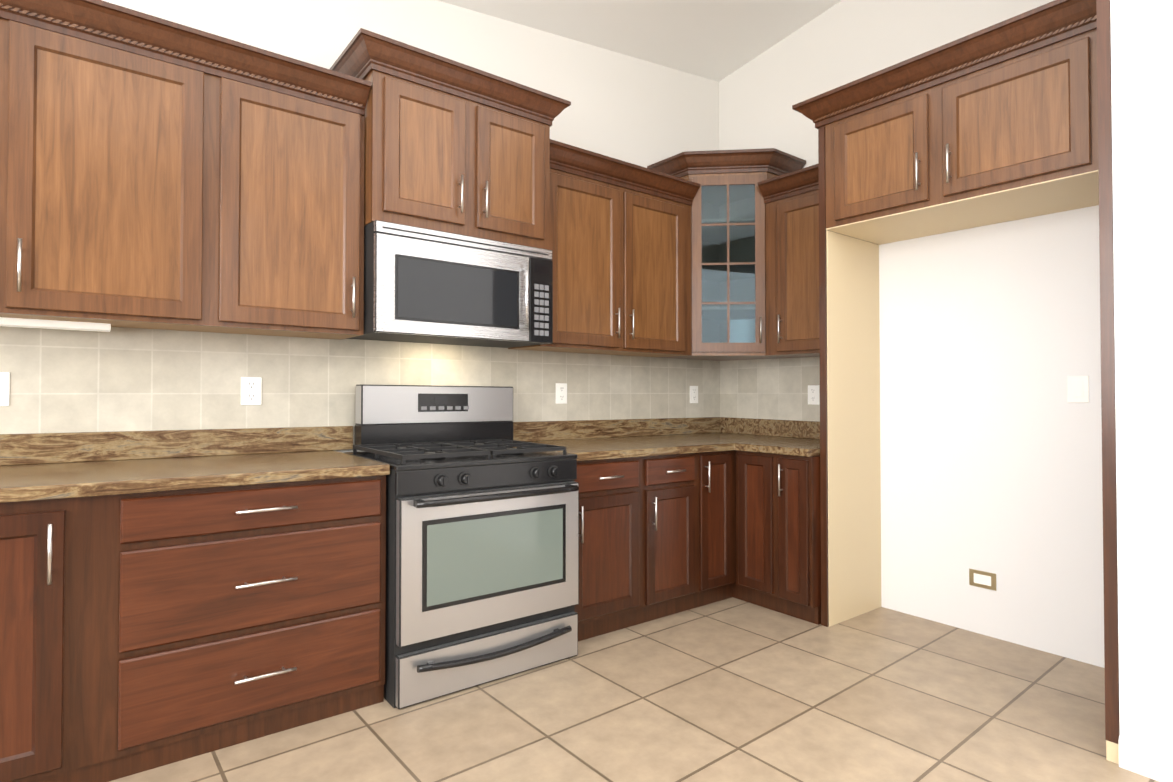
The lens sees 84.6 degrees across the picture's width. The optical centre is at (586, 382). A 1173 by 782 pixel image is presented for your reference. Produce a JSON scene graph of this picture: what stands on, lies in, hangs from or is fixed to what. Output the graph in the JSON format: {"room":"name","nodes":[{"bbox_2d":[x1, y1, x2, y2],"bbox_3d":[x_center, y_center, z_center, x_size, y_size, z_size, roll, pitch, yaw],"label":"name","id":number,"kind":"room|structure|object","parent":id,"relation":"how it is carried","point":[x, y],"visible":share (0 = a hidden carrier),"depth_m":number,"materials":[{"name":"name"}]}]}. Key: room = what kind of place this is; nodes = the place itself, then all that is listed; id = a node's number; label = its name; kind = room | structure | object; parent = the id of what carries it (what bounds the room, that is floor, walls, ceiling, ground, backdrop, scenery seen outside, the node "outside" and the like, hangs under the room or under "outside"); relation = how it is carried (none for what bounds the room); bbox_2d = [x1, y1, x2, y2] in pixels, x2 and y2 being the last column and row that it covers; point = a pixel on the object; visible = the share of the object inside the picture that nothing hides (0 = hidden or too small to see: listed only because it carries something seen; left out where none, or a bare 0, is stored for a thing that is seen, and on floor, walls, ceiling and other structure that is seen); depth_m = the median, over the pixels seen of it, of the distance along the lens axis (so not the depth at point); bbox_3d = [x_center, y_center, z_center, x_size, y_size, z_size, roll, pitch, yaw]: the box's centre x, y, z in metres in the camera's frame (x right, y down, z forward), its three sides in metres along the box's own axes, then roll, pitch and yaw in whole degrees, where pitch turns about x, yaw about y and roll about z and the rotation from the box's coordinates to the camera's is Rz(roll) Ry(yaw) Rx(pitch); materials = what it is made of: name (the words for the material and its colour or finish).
{"room":"kitchen","nodes":[
{"label":"kitchen","id":0,"kind":"room"},
{"bbox_2d":[102,0,718,452],"bbox_3d":[-2.559,-1.244,2.169,9.250,4.967,0.250,1,-1,-38],"label":"wall","id":1,"kind":"structure","parent":0,"point":[634,110],"depth_m":3.72,"materials":[{"name":"white paint"}]},
{"bbox_2d":[0,0,219,331],"bbox_3d":[-1.997,-0.710,2.201,1.208,0.987,0.347,1,-1,-38],"label":"upper cabinet","id":2,"kind":"object","parent":1,"relation":"attached to","point":[159,173],"depth_m":2.24,"materials":[{"name":"brown wood"}]},
{"bbox_2d":[0,317,110,331],"bbox_3d":[-2.191,-0.216,2.128,1.000,0.032,0.100,1,-1,-38],"label":"under-cabinet light","id":3,"kind":"object","parent":2,"relation":"attached to","point":[48,324],"visible":1,"depth_m":2.31,"materials":[{"name":"white plastic"}]},
{"bbox_2d":[214,64,365,339],"bbox_3d":[-1.290,-0.702,2.749,0.580,0.987,0.347,1,-1,-38],"label":"upper cabinet","id":4,"kind":"object","parent":1,"relation":"attached to","point":[290,157],"depth_m":2.61,"materials":[{"name":"brown wood"}]},
{"bbox_2d":[0,326,719,444],"bbox_3d":[-2.578,0.010,1.970,9.000,0.618,0.012,1,-1,-38],"label":"tile backsplash","id":5,"kind":"structure","parent":1,"relation":"attached to","point":[113,379],"depth_m":2.88,"materials":[{"name":"beige tile"}]},
{"bbox_2d":[0,372,9,405],"bbox_3d":[-2.120,0.022,2.310,0.082,0.123,0.009,1,-1,-38],"label":"electrical outlet","id":6,"kind":"object","parent":5,"relation":"attached to","point":[4,388],"visible":1,"depth_m":2.33,"materials":[{"name":"white plastic"}]},
{"bbox_2d":[241,377,261,404],"bbox_3d":[-1.464,0.035,2.818,0.082,0.122,0.009,1,-1,-38],"label":"electrical outlet","id":7,"kind":"object","parent":5,"relation":"attached to","point":[251,390],"visible":1,"depth_m":2.81,"materials":[{"name":"white plastic"}]},
{"bbox_2d":[556,383,566,403],"bbox_3d":[-0.148,0.063,3.837,0.082,0.123,0.009,1,-1,-38],"label":"electrical outlet","id":8,"kind":"object","parent":5,"relation":"attached to","point":[561,393],"visible":1,"depth_m":3.83,"materials":[{"name":"white plastic"}]},
{"bbox_2d":[690,386,697,402],"bbox_3d":[0.757,0.082,4.537,0.082,0.122,0.009,1,-1,-38],"label":"electrical outlet","id":9,"kind":"object","parent":5,"relation":"attached to","point":[693,394],"visible":1,"depth_m":4.53,"materials":[{"name":"white plastic"}]},
{"bbox_2d":[330,28,570,249],"bbox_3d":[-0.652,-1.061,3.155,1.067,0.772,0.494,1,-1,-38],"label":"upper cabinet","id":10,"kind":"object","parent":1,"relation":"attached to","point":[453,146],"visible":0.92,"depth_m":2.94,"materials":[{"name":"brown wood"}]},
{"bbox_2d":[346,220,552,347],"bbox_3d":[-0.652,-0.441,3.142,0.903,0.480,0.497,1,-1,-38],"label":"microwave","id":11,"kind":"object","parent":10,"relation":"attached to","point":[424,285],"visible":1,"depth_m":2.93,"materials":[{"name":"silver metal"}]},
{"bbox_2d":[508,139,700,356],"bbox_3d":[0.134,-0.713,3.816,1.141,1.071,0.404,1,-1,-38],"label":"upper cabinet","id":12,"kind":"object","parent":1,"relation":"attached to","point":[620,239],"visible":0.9,"depth_m":3.67,"materials":[{"name":"brown wood"}]},
{"bbox_2d":[647,148,805,360],"bbox_3d":[0.910,-0.803,4.215,0.724,1.277,0.724,1,-1,-38],"label":"upper cabinet","id":13,"kind":"object","parent":1,"relation":"attached to","point":[728,263],"visible":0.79,"depth_m":4.06,"materials":[{"name":"brown wood"}]},
{"bbox_2d":[726,319,754,342],"bbox_3d":[1.036,-0.298,4.275,0.216,0.226,0.216,1,-1,-38],"label":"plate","id":14,"kind":"object","parent":13,"relation":"in","point":[740,329],"depth_m":4.19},
{"bbox_2d":[109,597,1158,781],"bbox_3d":[0.201,1.201,-1.392,9.300,0.168,9.300,1,-1,-38],"label":"floor","id":15,"kind":"structure","parent":0,"point":[732,689],"depth_m":2.37,"materials":[{"name":"tile"}]},
{"bbox_2d":[0,496,99,781],"bbox_3d":[-1.915,0.766,2.014,0.586,0.908,0.707,1,-1,-38],"label":"base cabinet","id":16,"kind":"object","parent":15,"relation":"on","point":[50,548],"depth_m":1.86,"materials":[{"name":"brown wood"}]},
{"bbox_2d":[96,475,385,781],"bbox_3d":[-1.330,0.773,2.467,0.895,0.908,0.707,1,-1,-38],"label":"base cabinet","id":17,"kind":"object","parent":15,"relation":"on","point":[142,632],"depth_m":2.15,"materials":[{"name":"brown wood"}]},
{"bbox_2d":[0,426,389,502],"bbox_3d":[-2.614,0.242,1.472,4.336,0.186,0.722,1,-1,-38],"label":"countertop","id":18,"kind":"structure","parent":17,"relation":"on","point":[40,466],"depth_m":2.40,"materials":[{"name":"stone"}]},
{"bbox_2d":[344,384,578,708],"bbox_3d":[-0.556,0.623,2.953,0.901,1.234,0.818,1,-1,-38],"label":"stove","id":19,"kind":"object","parent":15,"relation":"on","point":[482,548],"visible":0.98,"depth_m":2.68,"materials":[{"name":"silver metal"}]},
{"bbox_2d":[575,456,646,640],"bbox_3d":[-0.106,0.815,3.414,0.455,0.890,0.707,1,-1,-38],"label":"base cabinet","id":20,"kind":"object","parent":15,"relation":"on","point":[612,492],"depth_m":3.16,"materials":[{"name":"brown wood"}]},
{"bbox_2d":[647,452,702,621],"bbox_3d":[0.235,0.819,3.678,0.407,0.890,0.707,1,-1,-38],"label":"base cabinet","id":21,"kind":"object","parent":15,"relation":"on","point":[657,537],"depth_m":3.43,"materials":[{"name":"brown wood"}]},
{"bbox_2d":[703,450,734,605],"bbox_3d":[0.506,0.822,3.888,0.280,0.890,0.707,1,-1,-38],"label":"base cabinet","id":22,"kind":"object","parent":15,"relation":"on","point":[718,466],"depth_m":3.65,"materials":[{"name":"brown wood"}]},
{"bbox_2d":[735,450,735,582],"bbox_3d":[0.904,0.827,4.196,0.726,0.890,0.707,1,-1,-38],"label":"base cabinet","id":23,"kind":"object","parent":15,"relation":"on","point":[735,450],"depth_m":3.75,"materials":[{"name":"brown wood"}]},
{"bbox_2d":[513,417,775,460],"bbox_3d":[0.464,0.308,3.837,1.872,0.172,0.750,1,-1,-38],"label":"countertop","id":24,"kind":"structure","parent":23,"relation":"on","point":[617,438],"depth_m":3.84,"materials":[{"name":"stone"}]},
{"bbox_2d":[733,450,820,624],"bbox_3d":[1.243,0.828,3.745,0.742,0.882,0.561,1,-1,-38],"label":"base cabinet","id":25,"kind":"object","parent":15,"relation":"on","point":[778,548],"visible":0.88,"depth_m":3.48,"materials":[{"name":"brown wood"}]},
{"bbox_2d":[736,420,819,456],"bbox_3d":[1.284,0.313,3.714,0.727,0.159,0.450,1,-1,-38],"label":"countertop","id":26,"kind":"structure","parent":25,"relation":"on","point":[784,437],"depth_m":4.08,"materials":[{"name":"stone"}]},
{"bbox_2d":[792,0,1119,763],"bbox_3d":[1.662,-0.105,2.950,0.895,2.736,1.400,1,-1,-38],"label":"surround","id":27,"kind":"object","parent":15,"relation":"on","point":[1006,120],"visible":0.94,"depth_m":2.94,"materials":[{"name":"brown wood"}]},
{"bbox_2d":[438,0,841,81],"bbox_3d":[0.201,-2.470,-1.335,9.300,2.239,9.300,1,-1,-38],"label":"ceiling","id":28,"kind":"structure","parent":0,"point":[717,40],"depth_m":3.98,"materials":[{"name":"white paint"}]},
{"bbox_2d":[719,0,1053,167],"bbox_3d":[3.831,-1.201,1.267,0.250,4.952,9.000,1,-1,-38],"label":"wall","id":29,"kind":"structure","parent":0,"point":[841,43],"depth_m":4.07,"materials":[{"name":"white paint"}]},
{"bbox_2d":[720,357,819,421],"bbox_3d":[1.349,0.080,4.239,0.012,0.562,1.200,1,-1,-38],"label":"tile backsplash","id":30,"kind":"structure","parent":29,"relation":"attached to","point":[777,389],"depth_m":4.37,"materials":[{"name":"beige tile"}]},
{"bbox_2d":[808,385,818,404],"bbox_3d":[1.442,0.076,4.100,0.009,0.122,0.082,1,-1,-38],"label":"electrical outlet","id":31,"kind":"object","parent":30,"relation":"attached to","point":[813,394],"visible":1,"depth_m":4.10,"materials":[{"name":"white plastic"}]},
{"bbox_2d":[757,164,819,357],"bbox_3d":[1.380,-0.701,3.868,0.404,1.069,0.550,1,-1,-38],"label":"upper cabinet","id":32,"kind":"object","parent":29,"relation":"attached to","point":[791,201],"visible":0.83,"depth_m":3.84,"materials":[{"name":"brown wood"}]},
{"bbox_2d":[879,205,1104,667],"bbox_3d":[2.084,-0.046,3.220,0.100,2.628,1.315,1,-1,-38],"label":"wall","id":33,"kind":"structure","parent":0,"point":[990,435],"depth_m":3.19,"materials":[{"name":"white paint"}]},
{"bbox_2d":[969,568,995,590],"bbox_3d":[1.989,0.987,3.240,0.005,0.085,0.124,1,-1,-38],"label":"outlet","id":34,"kind":"object","parent":33,"relation":"attached to","point":[982,579],"visible":1,"depth_m":3.24,"materials":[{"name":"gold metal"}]},
{"bbox_2d":[1067,376,1088,402],"bbox_3d":[2.234,0.029,2.933,0.010,0.122,0.082,1,-1,-38],"label":"light switch","id":35,"kind":"object","parent":33,"relation":"attached to","point":[1077,389],"visible":1,"depth_m":2.93,"materials":[{"name":"white plastic"}]},
{"bbox_2d":[1110,0,1172,753],"bbox_3d":[4.111,-1.219,-0.116,1.000,4.943,6.470,1,-1,-38],"label":"wall","id":36,"kind":"structure","parent":0,"point":[1142,87],"depth_m":2.06,"materials":[{"name":"white paint"}]},
{"bbox_2d":[1118,736,1172,781],"bbox_3d":[3.710,1.175,-0.463,0.014,0.131,6.470,1,-1,-38],"label":"baseboard","id":37,"kind":"structure","parent":36,"relation":"attached to","point":[1153,763],"depth_m":2.04,"materials":[{"name":"white paint"}]}
]}

